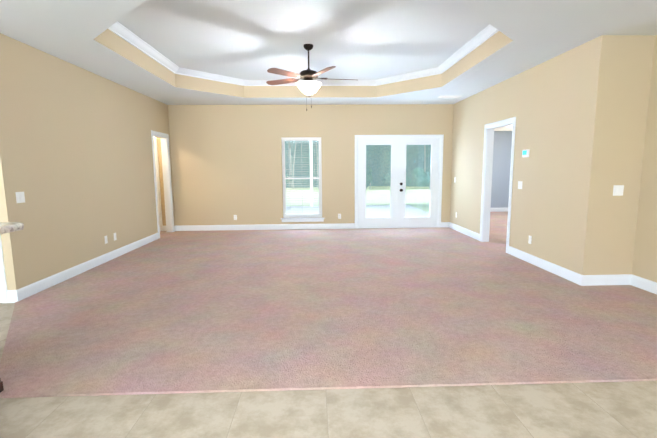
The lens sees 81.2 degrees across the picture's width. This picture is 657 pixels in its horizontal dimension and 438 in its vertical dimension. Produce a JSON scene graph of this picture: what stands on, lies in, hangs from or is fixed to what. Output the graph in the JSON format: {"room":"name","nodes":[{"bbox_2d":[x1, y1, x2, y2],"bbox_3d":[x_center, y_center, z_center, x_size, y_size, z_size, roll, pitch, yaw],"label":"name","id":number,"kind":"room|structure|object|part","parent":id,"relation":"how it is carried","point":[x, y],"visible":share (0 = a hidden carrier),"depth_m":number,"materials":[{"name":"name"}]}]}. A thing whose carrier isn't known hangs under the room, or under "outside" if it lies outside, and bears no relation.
{"room":"empty living room","nodes":[
{"label":"empty living room","id":0,"kind":"room"},
{"bbox_2d":[0,33,174,289],"bbox_3d":[-3.411,-0.810,6.104,0.120,2.800,4.570,-1,8,-2],"label":"wall","id":1,"kind":"structure","parent":0,"point":[76,161],"depth_m":4.86,"materials":[{"name":"beige paint"}]},
{"bbox_2d":[15,192,24,202],"bbox_3d":[-3.272,-0.231,4.076,0.012,0.115,0.116,-1,8,-2],"label":"double light switch","id":2,"kind":"object","parent":1,"relation":"attached to","point":[20,197],"visible":1,"depth_m":4.07,"materials":[{"name":"white plastic"}]},
{"bbox_2d":[151,130,173,237],"bbox_3d":[-3.468,-0.703,7.897,0.158,2.120,0.840,-1,8,-2],"label":"door frame","id":3,"kind":"structure","parent":1,"relation":"attached to","point":[166,167],"depth_m":8.19,"materials":[{"name":"white paint"}]},
{"bbox_2d":[154,137,162,230],"bbox_3d":[-4.154,-0.762,8.382,0.920,2.120,0.019,-1,8,-2],"label":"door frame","id":4,"kind":"structure","parent":3,"relation":"in","point":[158,184],"depth_m":8.39,"materials":[{"name":"white paint"}]},
{"bbox_2d":[7,207,656,302],"bbox_3d":[1.524,0.790,3.869,10.100,0.135,15.690,-1,8,-2],"label":"baseboard","id":5,"kind":"structure","parent":1,"relation":"attached to","point":[17,295],"depth_m":5.23,"materials":[{"name":"white paint"}]},
{"bbox_2d":[118,0,488,79],"bbox_3d":[-0.277,-2.414,5.268,4.570,0.050,4.400,-1,8,-2],"label":"ceiling","id":6,"kind":"structure","parent":0,"point":[353,40],"depth_m":4.85,"materials":[{"name":"white paint"}]},
{"bbox_2d":[266,44,352,110],"bbox_3d":[-0.240,-1.950,5.357,1.320,0.893,1.326,-1,8,-2],"label":"ceiling fan","id":7,"kind":"object","parent":6,"relation":"hanging from","point":[308,85],"visible":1,"depth_m":5.23,"materials":[{"name":"brown wood"}]},
{"bbox_3d":[-0.272,-1.810,5.347,0.344,0.156,0.344,-1,8,-2],"label":"lamp shade","id":8,"kind":"part","parent":7,"relation":"part of","materials":[{"name":"white glass"}]},
{"bbox_2d":[157,104,452,225],"bbox_3d":[-2.366,-1.133,8.484,11.470,2.800,0.160,-1,8,-2],"label":"wall","id":9,"kind":"structure","parent":0,"point":[226,163],"depth_m":8.41,"materials":[{"name":"beige paint"}]},
{"bbox_2d":[281,140,324,221],"bbox_3d":[-0.589,-0.869,8.556,0.980,1.869,0.185,-1,8,-2],"label":"window","id":10,"kind":"structure","parent":9,"relation":"in","point":[308,177],"depth_m":8.59,"materials":[{"name":"white glass"}]},
{"bbox_2d":[281,137,321,217],"bbox_3d":[-0.589,-0.913,8.534,0.868,1.772,0.063,-1,8,-2],"label":"window blinds","id":11,"kind":"object","parent":10,"relation":"attached to","point":[301,145],"visible":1,"depth_m":8.54,"materials":[{"name":"white plastic"}]},
{"bbox_2d":[358,139,399,227],"bbox_3d":[1.129,-0.775,8.604,0.914,1.992,0.069,-1,8,-2],"label":"french door","id":12,"kind":"structure","parent":9,"relation":"in","point":[391,221],"depth_m":8.59,"materials":[{"name":"white paint"}]},
{"bbox_2d":[355,135,443,228],"bbox_3d":[1.565,-0.828,8.648,1.970,2.090,0.179,-1,8,-2],"label":"door frame","id":13,"kind":"structure","parent":9,"relation":"attached to","point":[440,168],"depth_m":8.51,"materials":[{"name":"white paint"}]},
{"bbox_2d":[399,139,438,227],"bbox_3d":[2.015,-0.782,8.602,0.892,1.992,0.130,-1,8,-2],"label":"french door","id":14,"kind":"structure","parent":9,"relation":"in","point":[430,221],"depth_m":8.62,"materials":[{"name":"white paint"}]},
{"bbox_2d":[0,303,656,437],"bbox_3d":[-0.674,0.913,3.811,14.740,0.060,15.930,-1,8,-2],"label":"floor","id":15,"kind":"structure","parent":0,"point":[626,409],"depth_m":2.16,"materials":[{"name":"stone"}]},
{"bbox_2d":[0,380,3,392],"bbox_3d":[-2.386,0.626,1.929,0.742,1.030,0.772,-1,8,-2],"label":"base cabinet","id":16,"kind":"object","parent":15,"relation":"on","point":[1,382],"depth_m":2.37,"materials":[{"name":"wood"}]},
{"bbox_2d":[0,222,23,233],"bbox_3d":[-2.276,0.192,1.123,1.080,0.040,2.300,-1,8,-2],"label":"countertop","id":17,"kind":"structure","parent":16,"relation":"on","point":[5,227],"depth_m":2.16,"materials":[{"name":"beige stone"}]},
{"bbox_2d":[0,212,656,397],"bbox_3d":[0.917,0.438,7.031,11.100,0.014,9.290,-1,8,-2],"label":"floor carpet","id":18,"kind":"object","parent":15,"relation":"on","point":[233,311],"visible":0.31,"depth_m":3.45,"materials":[{"name":"pink carpet"}]},
{"bbox_2d":[0,0,656,104],"bbox_3d":[-0.739,-2.149,4.661,14.740,0.310,18.420,-1,8,-2],"label":"ceiling","id":19,"kind":"structure","parent":0,"point":[540,31],"depth_m":4.43,"materials":[{"name":"white paint"}]},
{"bbox_2d":[108,21,498,85],"bbox_3d":[-0.276,-2.344,5.277,4.510,0.092,4.340,-1,8,-2],"label":"crown molding","id":20,"kind":"structure","parent":19,"relation":"attached to","point":[137,42],"depth_m":6.41,"materials":[{"name":"white paint"}]},
{"bbox_2d":[438,96,460,97],"bbox_3d":[2.368,-2.385,7.491,0.420,0.012,0.220,-1,8,-2],"label":"ceiling vent","id":21,"kind":"object","parent":19,"relation":"in","point":[449,96],"visible":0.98,"depth_m":7.46,"materials":[{"name":"white plastic"}]},
{"bbox_2d":[491,131,511,207],"bbox_3d":[4.705,-1.606,11.639,3.120,2.800,0.120,-1,8,-2],"label":"wall","id":22,"kind":"structure","parent":0,"point":[501,169],"depth_m":11.60,"materials":[{"name":"grey paint"}]},
{"bbox_2d":[494,125,512,130],"bbox_3d":[4.646,-2.179,7.848,3.530,0.050,7.240,-1,8,-2],"label":"ceiling","id":23,"kind":"structure","parent":0,"point":[507,128],"depth_m":11.02,"materials":[{"name":"white paint"}]},
{"bbox_2d":[450,39,593,271],"bbox_3d":[2.880,-0.907,6.457,0.120,2.800,4.270,-1,8,-2],"label":"wall","id":24,"kind":"structure","parent":0,"point":[546,104],"depth_m":5.22,"materials":[{"name":"beige paint"}]},
{"bbox_2d":[480,117,515,252],"bbox_3d":[2.885,-0.563,6.452,0.158,2.120,1.050,-1,8,-2],"label":"door frame","id":25,"kind":"structure","parent":24,"relation":"attached to","point":[489,128],"depth_m":6.83,"materials":[{"name":"white paint"}]},
{"bbox_2d":[518,181,522,188],"bbox_3d":[2.844,-0.503,5.696,0.012,0.115,0.116,-1,8,-2],"label":"light switch","id":26,"kind":"object","parent":24,"relation":"attached to","point":[519,184],"visible":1,"depth_m":5.68,"materials":[{"name":"white plastic"}]},
{"bbox_2d":[522,149,529,156],"bbox_3d":[2.837,-0.944,5.517,0.026,0.110,0.150,-1,8,-2],"label":"thermostat","id":27,"kind":"object","parent":24,"relation":"attached to","point":[525,153],"visible":1,"depth_m":5.50,"materials":[{"name":"white plastic"}]},
{"bbox_2d":[575,35,654,274],"bbox_3d":[3.244,-0.624,4.291,0.700,2.800,0.120,-1,8,-2],"label":"wall jog","id":28,"kind":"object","parent":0,"point":[620,80],"visible":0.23,"depth_m":4.22,"materials":[{"name":"beige paint"}]},
{"bbox_2d":[613,185,623,195],"bbox_3d":[3.229,-0.317,4.264,0.116,0.115,0.012,-1,8,-2],"label":"light switch","id":29,"kind":"object","parent":28,"relation":"attached to","point":[618,190],"visible":1,"depth_m":4.26,"materials":[{"name":"white plastic"}]},
{"bbox_2d":[632,35,656,282],"bbox_3d":[3.676,-0.076,0.114,0.120,2.800,8.330,-1,8,-2],"label":"wall","id":30,"kind":"structure","parent":0,"point":[645,259],"depth_m":4.16,"materials":[{"name":"beige paint"}]},
{"bbox_3d":[-5.669,-0.491,3.824,4.550,2.800,0.120,-1,8,-2],"label":"wall","id":31,"kind":"structure","parent":0,"visible":0},
{"bbox_2d":[0,234,7,302],"bbox_3d":[-3.837,-0.175,3.918,0.950,2.120,0.139,-1,8,-2],"label":"door frame","id":32,"kind":"structure","parent":31,"relation":"attached to","point":[3,290],"depth_m":3.97,"materials":[{"name":"white paint"}]},
{"label":"outside","id":33,"kind":"structure","parent":0,"visible":0},
{"bbox_2d":[286,205,428,216],"bbox_3d":[-2.574,-0.062,11.585,11.470,0.070,5.720,-1,8,-2],"label":"patio slab","id":34,"kind":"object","parent":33,"point":[372,211],"depth_m":12.62,"materials":[{"name":"concrete"}]},
{"bbox_2d":[310,141,312,205],"bbox_3d":[-1.033,-1.808,13.880,14.500,2.766,0.120,-1,8,-2],"label":"posts","id":35,"kind":"object","parent":34,"relation":"on","point":[311,181],"depth_m":13.87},
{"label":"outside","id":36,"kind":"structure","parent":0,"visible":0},
{"bbox_2d":[286,186,429,211],"bbox_3d":[-2.153,-7.530,69.412,300.000,0.230,260.000,-1,8,-2],"label":"ground","id":37,"kind":"structure","parent":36,"point":[382,190],"depth_m":20.14,"materials":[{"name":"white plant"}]},
{"bbox_2d":[285,141,430,188],"bbox_3d":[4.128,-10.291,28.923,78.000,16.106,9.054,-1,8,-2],"label":"tree","id":38,"kind":"object","parent":37,"relation":"on","point":[377,160],"depth_m":30.43,"materials":[{"name":"green plant"}]}
]}

